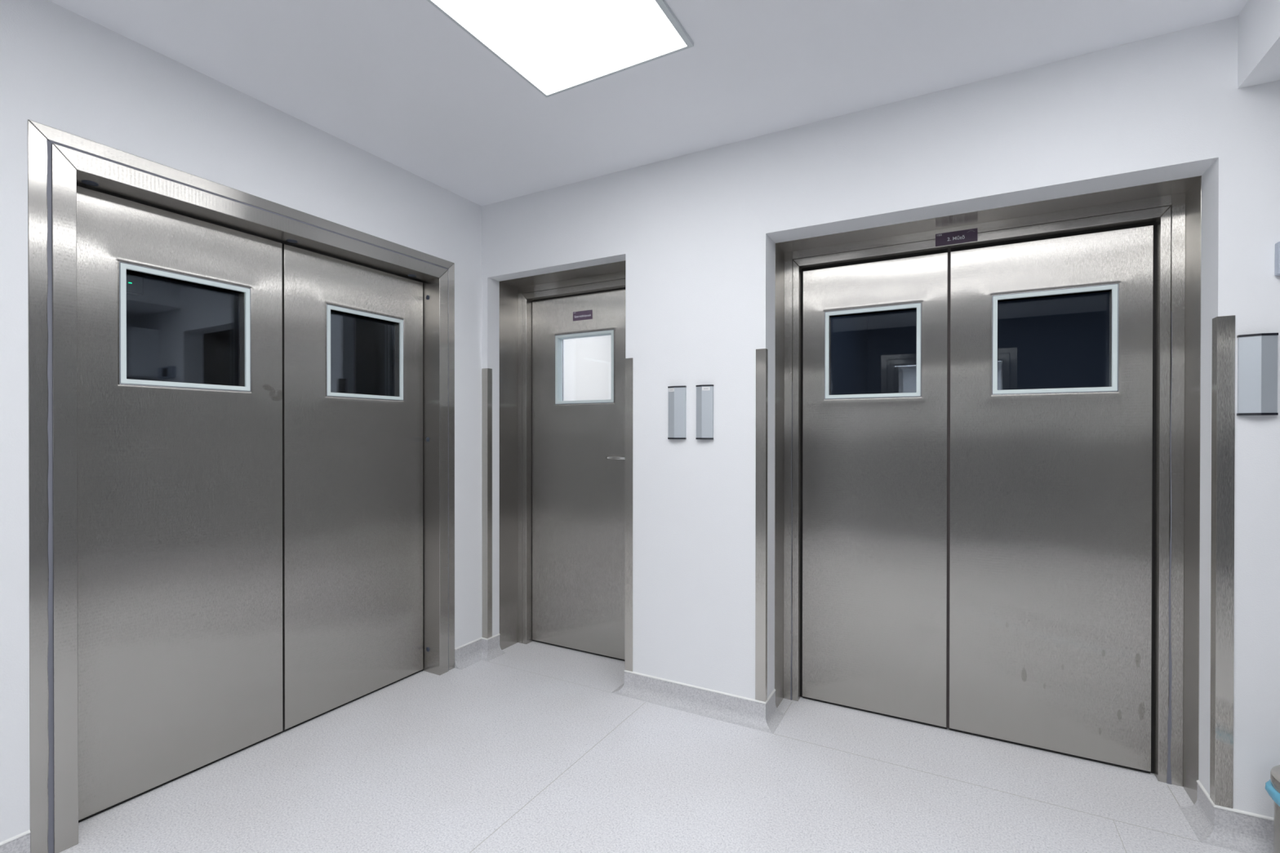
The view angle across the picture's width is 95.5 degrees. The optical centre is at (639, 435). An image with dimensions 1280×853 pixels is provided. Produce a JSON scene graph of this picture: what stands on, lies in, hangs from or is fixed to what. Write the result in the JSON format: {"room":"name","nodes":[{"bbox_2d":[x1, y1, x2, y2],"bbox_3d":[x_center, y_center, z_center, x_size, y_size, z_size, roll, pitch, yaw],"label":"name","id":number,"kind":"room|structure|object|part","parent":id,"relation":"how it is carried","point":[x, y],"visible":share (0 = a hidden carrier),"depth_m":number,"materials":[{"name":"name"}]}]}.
{"room":"hospital interior","nodes":[
{"label":"hospital interior","id":0,"kind":"room"},
{"bbox_2d":[0,0,481,842],"bbox_3d":[-2.126,-0.018,1.517,0.300,2.622,5.360,0,0,29],"label":"wall","id":1,"kind":"structure","parent":0,"point":[62,69],"depth_m":2.01,"materials":[{"name":"paint"}]},
{"bbox_2d":[0,830,30,852],"bbox_3d":[-2.465,1.242,0.542,0.052,0.107,2.717,0,0,29],"label":"baseboard","id":2,"kind":"structure","parent":1,"relation":"attached to","point":[20,843],"depth_m":1.72,"materials":[{"name":"plastic"}]},
{"bbox_2d":[27,119,454,852],"bbox_3d":[-1.501,0.170,2.515,0.184,2.237,1.675,0,0,29],"label":"door","id":3,"kind":"structure","parent":1,"relation":"in","point":[217,572],"depth_m":2.26,"materials":[{"name":"metal"}]},
{"bbox_3d":[-1.829,0.173,1.765,0.022,2.236,0.044,0,0,29],"label":"jamb trim","id":4,"kind":"part","parent":3,"relation":"part of","materials":[{"name":"metal"}]},
{"bbox_3d":[-1.753,-0.391,2.228,0.004,0.386,0.387,0,0,29],"label":"glass pane","id":5,"kind":"part","parent":3,"relation":"part of","materials":[{"name":"glass"}]},
{"bbox_3d":[-1.435,-0.927,2.475,0.022,0.042,1.673,0,0,29],"label":"head trim","id":6,"kind":"part","parent":3,"relation":"part of","materials":[{"name":"metal"}]},
{"bbox_3d":[-1.391,-0.393,2.886,0.004,0.386,0.384,0,0,29],"label":"glass pane","id":7,"kind":"part","parent":3,"relation":"part of","materials":[{"name":"glass"}]},
{"bbox_3d":[-1.043,0.168,3.194,0.022,2.236,0.044,0,0,29],"label":"jamb trim","id":8,"kind":"part","parent":3,"relation":"part of","materials":[{"name":"metal"}]},
{"bbox_2d":[454,633,505,669],"bbox_3d":[-0.909,1.233,3.324,0.098,0.107,0.306,0,0,29],"label":"baseboard","id":9,"kind":"structure","parent":1,"relation":"attached to","point":[467,655],"depth_m":3.34,"materials":[{"name":"plastic"}]},
{"bbox_2d":[126,271,392,395],"bbox_3d":[-2.544,-0.051,2.398,1.442,2.680,4.060,0,0,29],"label":"wall","id":10,"kind":"structure","parent":0,"point":[182,332],"depth_m":3.54,"materials":[{"name":"glass"}]},
{"bbox_2d":[126,273,143,295],"bbox_3d":[-2.805,-0.831,3.182,0.062,0.100,0.120,0,0,29],"label":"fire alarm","id":11,"kind":"object","parent":10,"relation":"attached to","point":[134,282],"visible":0.56,"depth_m":3.19,"materials":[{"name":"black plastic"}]},
{"bbox_2d":[564,334,611,400],"bbox_3d":[0.448,-0.009,4.952,2.160,2.580,3.300,0,0,29],"label":"wall","id":12,"kind":"structure","parent":0,"point":[588,360],"depth_m":5.33,"materials":[{"name":"white paint"}]},
{"bbox_2d":[48,0,1248,205],"bbox_3d":[0.241,-1.372,0.211,6.300,0.100,5.360,0,0,29],"label":"ceiling","id":13,"kind":"structure","parent":0,"point":[399,82],"depth_m":2.09,"materials":[{"name":"paint"}]},
{"bbox_2d":[426,0,693,97],"bbox_3d":[-0.384,-1.322,1.585,0.625,0.012,1.217,0,0,29],"label":"recessed light","id":14,"kind":"object","parent":13,"relation":"in","point":[557,46],"visible":1,"depth_m":1.91,"materials":[{"name":"white plastic"}]},
{"bbox_2d":[1237,0,1279,88],"bbox_3d":[2.488,-1.207,0.653,2.188,0.231,1.500,0,0,29],"label":"bulkhead","id":15,"kind":"object","parent":13,"relation":"attached to","point":[1259,20],"visible":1,"depth_m":1.74,"materials":[{"name":"paint"}]},
{"bbox_2d":[59,641,1240,852],"bbox_3d":[1.104,1.344,1.794,6.300,0.100,8.850,0,0,29],"label":"floor","id":16,"kind":"structure","parent":0,"point":[530,748],"depth_m":2.14,"materials":[{"name":"tile"}]},
{"bbox_2d":[1270,764,1279,852],"bbox_3d":[1.905,1.126,1.586,0.273,0.339,0.257,0,0,-21],"label":"pedal bin","id":17,"kind":"object","parent":16,"relation":"on","point":[1275,771],"visible":1,"depth_m":1.65,"materials":[{"name":"metal"}]},
{"bbox_2d":[1264,779,1279,806],"bbox_3d":[1.912,1.024,1.588,0.275,0.040,0.274,0,0,29],"label":"liner","id":18,"kind":"object","parent":17,"relation":"in","point":[1273,793],"visible":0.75,"depth_m":1.65,"materials":[{"name":"blue plastic"}]},
{"bbox_3d":[1.913,0.980,1.588,0.257,0.047,0.257,0,0,29],"label":"lid","id":19,"kind":"part","parent":17,"relation":"part of","materials":[{"name":"metal"}]},
{"bbox_2d":[481,15,1279,817],"bbox_3d":[1.684,-0.018,2.219,5.700,2.622,0.460,0,0,29],"label":"wall","id":20,"kind":"structure","parent":0,"point":[696,234],"depth_m":2.44,"materials":[{"name":"paint"}]},
{"bbox_2d":[481,368,492,638],"bbox_3d":[-0.893,0.395,3.394,0.044,1.568,0.039,0,0,29],"label":"guard","id":21,"kind":"object","parent":20,"relation":"attached to","point":[486,373],"visible":1,"depth_m":3.38,"materials":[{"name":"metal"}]},
{"bbox_2d":[499,260,625,661],"bbox_3d":[-0.364,0.185,3.354,0.929,2.202,0.280,0,0,29],"label":"door","id":22,"kind":"structure","parent":20,"relation":"in","point":[562,463],"depth_m":3.49,"materials":[{"name":"metal"}]},
{"bbox_3d":[-0.722,0.186,3.627,0.034,2.199,0.085,0,0,29],"label":"jamb trim","id":23,"kind":"part","parent":22,"relation":"part of","materials":[{"name":"metal"}]},
{"bbox_3d":[-0.331,-0.893,3.408,0.856,0.039,0.085,0,0,29],"label":"head trim","id":24,"kind":"part","parent":22,"relation":"part of","materials":[{"name":"metal"}]},
{"bbox_2d":[573,309,592,320],"bbox_3d":[-0.339,-0.707,3.424,0.138,0.054,0.003,0,0,29],"label":"door sign","id":25,"kind":"object","parent":22,"relation":"attached to","point":[586,314],"visible":1,"depth_m":3.42,"materials":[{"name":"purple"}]},
{"bbox_3d":[-0.120,0.127,3.274,0.158,0.018,0.062,0,0,29],"label":"handle","id":26,"kind":"part","parent":22,"relation":"part of","materials":[{"name":"silver metal"}]},
{"bbox_2d":[624,357,632,671],"bbox_3d":[-0.049,0.398,2.926,0.046,1.568,0.033,0,0,29],"label":"guard","id":27,"kind":"object","parent":20,"relation":"attached to","point":[628,362],"visible":1,"depth_m":2.91,"materials":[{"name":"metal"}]},
{"bbox_2d":[667,386,686,439],"bbox_3d":[0.182,-0.108,2.767,0.094,0.250,0.024,0,0,29],"label":"wall switch","id":28,"kind":"object","parent":20,"relation":"attached to","point":[677,394],"visible":1,"depth_m":2.76,"materials":[{"name":"silver metal"}]},
{"bbox_2d":[611,670,785,733],"bbox_3d":[0.265,1.236,2.797,0.822,0.107,0.203,0,0,29],"label":"baseboard","id":29,"kind":"structure","parent":20,"relation":"attached to","point":[739,710],"depth_m":2.71,"materials":[{"name":"plastic"}]},
{"bbox_2d":[695,384,713,439],"bbox_3d":[0.304,-0.109,2.700,0.086,0.250,0.024,0,0,29],"label":"wall switch","id":30,"kind":"object","parent":20,"relation":"attached to","point":[704,393],"visible":1,"depth_m":2.69,"materials":[{"name":"silver metal"}]},
{"bbox_2d":[755,348,768,702],"bbox_3d":[0.543,0.399,2.598,0.047,1.568,0.029,0,0,29],"label":"guard","id":31,"kind":"object","parent":20,"relation":"attached to","point":[762,354],"visible":1,"depth_m":2.59,"materials":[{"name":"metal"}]},
{"bbox_2d":[774,175,1201,804],"bbox_3d":[1.337,0.198,2.463,1.482,2.186,0.252,0,0,29],"label":"door","id":32,"kind":"structure","parent":20,"relation":"in","point":[959,553],"depth_m":2.44,"materials":[{"name":"metal"}]},
{"bbox_3d":[0.742,0.198,2.871,0.039,2.183,0.085,0,0,29],"label":"jamb trim","id":33,"kind":"part","parent":32,"relation":"part of","materials":[{"name":"metal"}]},
{"bbox_2d":[935,227,977,246],"bbox_3d":[1.351,-0.846,2.482,0.158,0.054,0.003,0,0,29],"label":"door sign","id":34,"kind":"object","parent":32,"relation":"attached to","point":[966,235],"visible":1,"depth_m":2.48,"materials":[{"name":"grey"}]},
{"bbox_3d":[1.373,-0.873,2.521,1.399,0.038,0.085,0,0,29],"label":"head trim","id":35,"kind":"part","parent":32,"relation":"part of","materials":[{"name":"metal"}]},
{"bbox_3d":[1.697,-0.380,2.401,0.381,0.380,0.004,0,0,29],"label":"glass pane","id":36,"kind":"part","parent":32,"relation":"part of","materials":[{"name":"glass"}]},
{"bbox_3d":[2.001,0.201,2.179,0.038,2.183,0.085,0,0,29],"label":"jamb trim","id":37,"kind":"part","parent":32,"relation":"part of","materials":[{"name":"metal"}]},
{"bbox_2d":[1209,315,1235,808],"bbox_3d":[1.877,0.403,1.873,0.043,1.568,0.044,0,0,29],"label":"guard","id":38,"kind":"object","parent":20,"relation":"attached to","point":[1223,380],"visible":1,"depth_m":1.86,"materials":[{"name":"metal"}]},
{"bbox_2d":[1178,780,1273,852],"bbox_3d":[2.830,1.243,1.387,2.284,0.107,0.203,0,0,29],"label":"baseboard","id":39,"kind":"structure","parent":20,"relation":"attached to","point":[1226,828],"depth_m":1.84,"materials":[{"name":"plastic"}]},
{"bbox_2d":[1236,333,1278,415],"bbox_3d":[1.919,-0.189,1.811,0.092,0.253,0.024,0,0,29],"label":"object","id":40,"kind":"object","parent":20,"relation":"attached to","point":[1257,353],"visible":1,"depth_m":1.80,"materials":[{"name":"silver metal"}]},
{"bbox_2d":[1275,241,1279,275],"bbox_3d":[2.081,-0.543,1.718,0.284,0.101,0.028,0,0,29],"label":"wall box","id":41,"kind":"object","parent":20,"relation":"attached to","point":[1277,244],"visible":1,"depth_m":1.78,"materials":[{"name":"grey plastic"}]},
{"bbox_2d":[831,291,1109,395],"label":"windows","id":42,"kind":"structure","parent":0,"point":[1055,342],"depth_m":5.33,"materials":[{"name":"glass"}]}
]}

